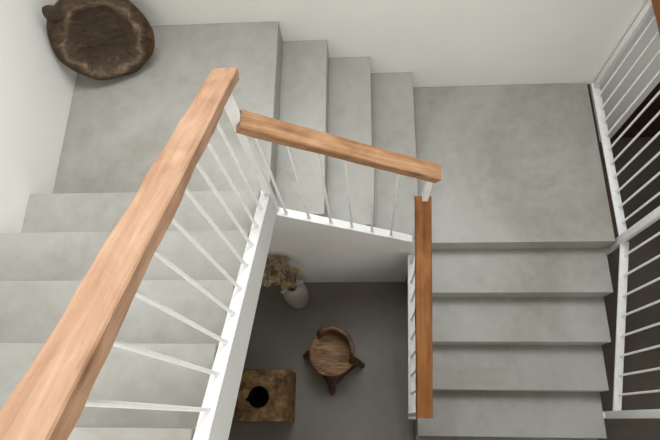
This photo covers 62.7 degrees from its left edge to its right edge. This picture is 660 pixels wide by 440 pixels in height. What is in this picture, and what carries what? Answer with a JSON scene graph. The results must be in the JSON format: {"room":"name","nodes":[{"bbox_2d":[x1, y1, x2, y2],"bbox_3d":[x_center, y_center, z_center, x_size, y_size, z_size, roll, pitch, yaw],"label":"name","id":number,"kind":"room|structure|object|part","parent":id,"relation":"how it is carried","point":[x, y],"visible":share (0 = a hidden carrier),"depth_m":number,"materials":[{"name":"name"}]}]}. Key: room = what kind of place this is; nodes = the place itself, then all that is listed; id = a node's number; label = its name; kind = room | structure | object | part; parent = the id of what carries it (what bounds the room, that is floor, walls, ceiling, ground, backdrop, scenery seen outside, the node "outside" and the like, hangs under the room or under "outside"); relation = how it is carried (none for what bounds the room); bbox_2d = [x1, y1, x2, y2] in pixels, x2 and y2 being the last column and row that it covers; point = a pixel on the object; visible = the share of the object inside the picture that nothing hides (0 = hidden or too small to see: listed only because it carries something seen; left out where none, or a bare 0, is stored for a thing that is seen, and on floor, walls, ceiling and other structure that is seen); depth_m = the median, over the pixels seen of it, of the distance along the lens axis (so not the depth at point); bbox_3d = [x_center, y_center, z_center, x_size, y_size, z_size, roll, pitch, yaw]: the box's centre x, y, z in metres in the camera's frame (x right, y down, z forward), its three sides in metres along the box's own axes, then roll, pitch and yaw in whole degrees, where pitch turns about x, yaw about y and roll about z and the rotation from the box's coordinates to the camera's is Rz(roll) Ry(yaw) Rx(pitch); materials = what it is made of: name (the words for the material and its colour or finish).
{"room":"stairwell","nodes":[
{"label":"stairwell","id":0,"kind":"room"},
{"bbox_2d":[0,0,76,232],"bbox_3d":[-1.616,-0.401,1.347,0.150,6.030,7.050,-1,70,4],"label":"wall","id":1,"kind":"structure","parent":0,"point":[37,89],"depth_m":2.61,"materials":[{"name":"white paint"}]},
{"bbox_2d":[263,226,410,282],"bbox_3d":[-0.434,0.206,3.458,1.914,1.502,0.030,-1,70,4],"label":"wall","id":2,"kind":"structure","parent":0,"point":[320,258],"depth_m":3.52,"materials":[{"name":"white paint"}]},
{"bbox_2d":[129,0,659,141],"bbox_3d":[0.953,-1.353,2.694,4.821,3.830,0.150,-1,70,4],"label":"wall","id":3,"kind":"structure","parent":0,"point":[443,43],"depth_m":3.18,"materials":[{"name":"white paint"}]},
{"bbox_2d":[612,82,659,137],"bbox_3d":[2.772,-1.061,3.354,1.181,2.140,0.040,-1,70,4],"label":"door","id":4,"kind":"structure","parent":3,"relation":"in","point":[653,109],"depth_m":4.14,"materials":[{"name":"brown wood"}]},
{"bbox_2d":[228,137,659,439],"bbox_3d":[1.057,1.628,3.709,5.021,0.150,4.938,-1,70,4],"label":"floor","id":5,"kind":"structure","parent":0,"point":[371,402],"depth_m":3.93,"materials":[{"name":"grey concrete"}]},
{"bbox_2d":[232,369,295,421],"bbox_3d":[-0.453,1.202,3.692,0.406,0.377,0.331,-1,70,4],"label":"wooden block","id":6,"kind":"object","parent":5,"relation":"on","point":[274,401],"visible":0.89,"depth_m":3.53,"materials":[{"name":"brown wood"}]},
{"bbox_2d":[280,278,308,307],"bbox_3d":[-0.246,0.527,3.883,0.179,0.461,0.173,28,74,13],"label":"vase","id":7,"kind":"object","parent":5,"relation":"on","point":[298,298],"visible":0.81,"depth_m":3.73,"materials":[{"name":"white ceramic"}]},
{"bbox_2d":[261,255,301,290],"bbox_3d":[-0.322,0.370,3.536,0.317,0.448,0.214,-1,70,4],"label":"dried flowers","id":8,"kind":"object","parent":7,"relation":"in","point":[276,277],"visible":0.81,"depth_m":3.46,"materials":[{"name":"brown plant"}]},
{"bbox_2d":[0,21,616,439],"bbox_3d":[0.128,0.412,2.682,3.131,2.739,3.187,-1,70,4],"label":"staircase","id":9,"kind":"structure","parent":5,"relation":"on","point":[523,224],"depth_m":3.19,"materials":[{"name":"grey concrete"}]},
{"bbox_2d":[42,0,154,79],"bbox_3d":[-1.205,-0.972,2.849,0.514,0.471,0.270,-19,70,-3],"label":"wooden bowl","id":10,"kind":"object","parent":9,"relation":"on","point":[95,39],"visible":1,"depth_m":2.82,"materials":[{"name":"brown wood"}]},
{"bbox_2d":[0,67,278,439],"bbox_3d":[-0.370,0.266,1.508,0.098,2.173,1.712,-1,70,4],"label":"stair railing","id":11,"kind":"object","parent":9,"relation":"attached to","point":[49,400],"visible":0.98,"depth_m":1.10,"materials":[{"name":"brown wood"}]},
{"bbox_3d":[-0.348,0.413,1.815,0.045,0.010,1.882,-1,36,4],"label":"rail","id":12,"kind":"part","parent":11,"relation":"part of","materials":[{"name":"white metal"}]},
{"bbox_3d":[-0.312,-0.237,2.270,0.036,1.088,0.030,-1,70,4],"label":"newel post","id":13,"kind":"part","parent":11,"relation":"part of","materials":[{"name":"white paint"}]},
{"bbox_2d":[236,109,441,242],"bbox_3d":[0.099,-0.113,2.575,0.788,1.462,0.077,-1,70,4],"label":"stair railing","id":14,"kind":"object","parent":9,"relation":"attached to","point":[257,126],"visible":0.97,"depth_m":2.18,"materials":[{"name":"white paint"}]},
{"bbox_3d":[0.068,-0.276,2.134,0.900,0.051,0.077,11,67,-26],"label":"handrail","id":15,"kind":"part","parent":14,"relation":"part of","materials":[{"name":"brown wood"}]},
{"bbox_3d":[0.110,0.034,2.955,0.879,0.012,0.045,12,67,-27],"label":"rail","id":16,"kind":"part","parent":14,"relation":"part of","materials":[{"name":"white metal"}]},
{"bbox_3d":[0.465,-0.025,2.782,0.028,0.965,0.028,-1,70,4],"label":"newel post","id":17,"kind":"part","parent":14,"relation":"part of","materials":[{"name":"white paint"}]},
{"bbox_2d":[407,196,432,418],"bbox_3d":[0.485,0.593,3.079,0.080,1.446,1.009,-1,70,4],"label":"stair railing","id":18,"kind":"object","parent":9,"relation":"attached to","point":[420,352],"visible":1,"depth_m":2.60,"materials":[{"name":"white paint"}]},
{"bbox_3d":[0.502,1.124,3.130,0.045,0.980,0.020,-1,70,4],"label":"newel post","id":19,"kind":"part","parent":18,"relation":"part of","materials":[{"name":"white metal"}]},
{"bbox_3d":[0.517,0.747,3.421,0.047,0.012,1.074,-1,97,4],"label":"rail","id":20,"kind":"part","parent":18,"relation":"part of","materials":[{"name":"white metal"}]},
{"bbox_2d":[591,0,659,235],"bbox_3d":[1.737,-0.525,3.018,0.078,0.878,1.158,-1,70,4],"label":"landing railing","id":21,"kind":"object","parent":9,"relation":"attached to","point":[651,5],"visible":0.98,"depth_m":3.25,"materials":[{"name":"white metal"}]},
{"bbox_3d":[1.767,-0.408,3.436,0.052,0.012,1.082,-1,70,4],"label":"rail","id":22,"kind":"part","parent":21,"relation":"part of","materials":[{"name":"white metal"}]},
{"bbox_3d":[1.745,-1.035,3.226,0.030,0.842,0.045,-1,70,4],"label":"newel post","id":23,"kind":"part","parent":21,"relation":"part of","materials":[{"name":"white metal"}]},
{"bbox_3d":[1.710,-0.668,2.631,0.078,0.051,1.158,-1,70,4],"label":"handrail","id":24,"kind":"part","parent":21,"relation":"part of","materials":[{"name":"brown wood"}]},
{"bbox_2d":[603,206,659,418],"bbox_3d":[1.740,0.539,2.962,0.092,1.480,1.025,-1,70,4],"label":"stair railing","id":25,"kind":"object","parent":9,"relation":"attached to","point":[621,240],"visible":0.91,"depth_m":3.24,"materials":[{"name":"white metal"}]},
{"bbox_3d":[1.771,0.666,3.300,0.050,0.012,1.079,-1,97,4],"label":"rail","id":26,"kind":"part","parent":25,"relation":"part of","materials":[{"name":"white metal"}]},
{"bbox_3d":[1.741,1.089,3.037,0.030,0.960,0.045,-1,70,4],"label":"newel post","id":27,"kind":"part","parent":25,"relation":"part of","materials":[{"name":"white metal"}]},
{"bbox_3d":[1.723,0.017,2.966,0.030,1.060,0.045,-1,70,4],"label":"newel post","id":28,"kind":"part","parent":25,"relation":"part of","materials":[{"name":"white metal"}]},
{"bbox_2d":[303,326,364,395],"bbox_3d":[0.017,0.933,3.684,0.334,0.527,0.363,-38,72,-10],"label":"stool","id":29,"kind":"object","parent":5,"relation":"on","point":[331,353],"visible":1,"depth_m":3.58,"materials":[{"name":"brown wood"}]},
{"bbox_3d":[-0.129,0.942,3.782,0.160,0.356,0.066,-1,70,4],"label":"leg","id":30,"kind":"part","parent":29,"relation":"part of","materials":[{"name":"brown wood"}]},
{"bbox_3d":[0.016,1.107,3.710,0.066,0.358,0.169,-1,70,4],"label":"leg","id":31,"kind":"part","parent":29,"relation":"part of","materials":[{"name":"brown wood"}]},
{"bbox_3d":[0.013,0.886,3.598,0.303,0.060,0.303,5,70,6],"label":"seat","id":32,"kind":"part","parent":29,"relation":"part of","materials":[{"name":"brown wood"}]},
{"bbox_3d":[0.061,0.789,3.535,0.310,0.155,0.136,36,76,15],"label":"backrest","id":33,"kind":"part","parent":29,"relation":"part of","materials":[{"name":"brown wood"}]},
{"bbox_3d":[0.165,0.978,3.748,0.153,0.356,0.066,11,71,8],"label":"leg","id":34,"kind":"part","parent":29,"relation":"part of","materials":[{"name":"brown wood"}]}
]}

